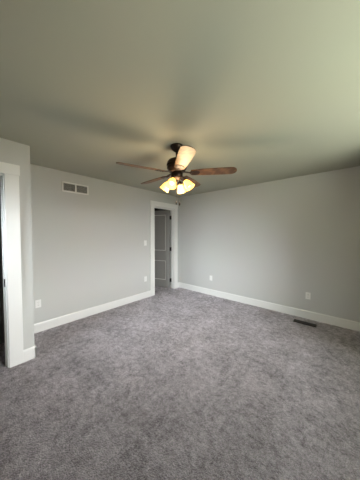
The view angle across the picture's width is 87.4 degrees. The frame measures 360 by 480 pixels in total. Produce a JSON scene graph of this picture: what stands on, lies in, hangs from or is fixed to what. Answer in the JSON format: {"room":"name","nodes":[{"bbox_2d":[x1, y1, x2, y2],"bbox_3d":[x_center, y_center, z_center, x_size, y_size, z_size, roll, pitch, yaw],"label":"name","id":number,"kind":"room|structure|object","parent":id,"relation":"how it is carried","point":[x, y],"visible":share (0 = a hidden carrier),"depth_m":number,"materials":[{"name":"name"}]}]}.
{"room":"empty bedroom","nodes":[
{"label":"empty bedroom","id":0,"kind":"room"},
{"bbox_2d":[0,195,4,343],"bbox_3d":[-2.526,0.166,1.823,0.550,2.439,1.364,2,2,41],"label":"door","id":1,"kind":"structure","parent":0,"point":[2,338],"depth_m":2.47,"materials":[{"name":"paint"}]},
{"bbox_2d":[0,138,15,173],"bbox_3d":[-2.272,0.172,1.602,0.120,2.440,1.366,2,2,41],"label":"wall","id":2,"kind":"structure","parent":0,"point":[7,151],"depth_m":1.99,"materials":[{"name":"beige paint"}]},
{"bbox_2d":[0,162,23,367],"bbox_3d":[-2.138,0.293,1.757,0.160,2.188,1.010,2,2,41],"label":"trim","id":3,"kind":"structure","parent":2,"relation":"attached to","point":[11,249],"depth_m":2.03,"materials":[{"name":"white wood"}]},
{"bbox_2d":[16,142,34,349],"bbox_3d":[-1.992,0.149,2.343,0.672,2.440,0.120,2,2,41],"label":"wall","id":4,"kind":"structure","parent":0,"point":[23,156],"depth_m":2.12,"materials":[{"name":"beige paint"}]},
{"bbox_2d":[27,346,36,358],"bbox_3d":[-1.937,1.300,2.408,0.657,0.137,0.031,2,2,41],"label":"baseboard","id":5,"kind":"structure","parent":4,"relation":"attached to","point":[30,353],"depth_m":2.18,"materials":[{"name":"white wood"}]},
{"bbox_2d":[30,164,178,323],"bbox_3d":[-1.651,0.120,3.337,0.120,2.440,4.800,2,2,41],"label":"wall","id":6,"kind":"structure","parent":0,"point":[90,250],"depth_m":3.27,"materials":[{"name":"beige paint"}]},
{"bbox_2d":[35,299,40,307],"bbox_3d":[-2.084,0.937,2.768,0.007,0.115,0.070,2,2,41],"label":"outlet","id":7,"kind":"object","parent":6,"relation":"attached to","point":[37,303],"visible":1,"depth_m":2.76,"materials":[{"name":"white plastic"}]},
{"bbox_2d":[62,181,88,194],"bbox_3d":[-1.726,-0.854,3.122,0.010,0.160,0.410,2,2,41],"label":"air vent","id":8,"kind":"object","parent":6,"relation":"in","point":[75,188],"visible":1,"depth_m":3.11,"materials":[{"name":"white metal"}]},
{"bbox_2d":[34,290,150,333],"bbox_3d":[-1.440,1.266,3.510,0.016,0.137,2.314,2,2,41],"label":"baseboard","id":9,"kind":"structure","parent":6,"relation":"attached to","point":[41,326],"depth_m":3.27,"materials":[{"name":"white wood"}]},
{"bbox_2d":[155,210,170,287],"bbox_3d":[-0.555,0.238,5.145,0.736,2.070,0.139,1,2,23],"label":"door","id":10,"kind":"structure","parent":6,"relation":"in","point":[162,248],"depth_m":5.10,"materials":[{"name":"grey wood"}]},
{"bbox_2d":[150,200,177,295],"bbox_3d":[-0.425,0.188,4.744,0.160,2.218,0.943,2,2,41],"label":"door frame","id":11,"kind":"structure","parent":6,"relation":"attached to","point":[173,244],"depth_m":4.94,"materials":[{"name":"white wood"}]},
{"bbox_2d":[0,286,359,479],"bbox_3d":[-0.268,1.400,2.170,6.750,0.050,5.200,2,2,41],"label":"floor","id":12,"kind":"structure","parent":0,"point":[167,383],"depth_m":1.66,"materials":[{"name":"grey carpet"}]},
{"bbox_2d":[293,319,316,327],"bbox_3d":[2.023,1.344,3.053,0.310,0.009,0.120,2,2,41],"label":"floor vent","id":13,"kind":"object","parent":12,"relation":"in","point":[305,323],"visible":1,"depth_m":3.03,"materials":[{"name":"brown metal"}]},
{"bbox_2d":[0,0,359,196],"bbox_3d":[-0.268,-1.089,2.095,6.750,0.050,5.200,2,2,41],"label":"ceiling","id":14,"kind":"structure","parent":0,"point":[256,91],"depth_m":1.27,"materials":[{"name":"paint"}]},
{"bbox_2d":[116,143,236,205],"bbox_3d":[-0.066,-0.727,2.182,1.231,0.678,1.267,2,2,41],"label":"ceiling fan","id":15,"kind":"object","parent":14,"relation":"hanging from","point":[178,164],"visible":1,"depth_m":2.06,"materials":[{"name":"brown wood"}]},
{"bbox_2d":[179,166,359,321],"bbox_3d":[1.319,0.099,4.012,6.670,2.440,0.120,2,2,41],"label":"wall","id":16,"kind":"structure","parent":0,"point":[290,242],"depth_m":3.44,"materials":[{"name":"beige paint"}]},
{"bbox_2d":[178,282,359,331],"bbox_3d":[1.827,1.267,3.504,4.950,0.137,0.030,2,2,41],"label":"baseboard","id":17,"kind":"structure","parent":16,"relation":"attached to","point":[340,322],"depth_m":3.46,"materials":[{"name":"white wood"}]},
{"bbox_2d":[305,292,310,298],"bbox_3d":[2.178,0.949,3.204,0.070,0.115,0.007,2,2,41],"label":"outlet","id":18,"kind":"object","parent":16,"relation":"attached to","point":[308,295],"visible":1,"depth_m":3.20,"materials":[{"name":"white plastic"}]}
]}

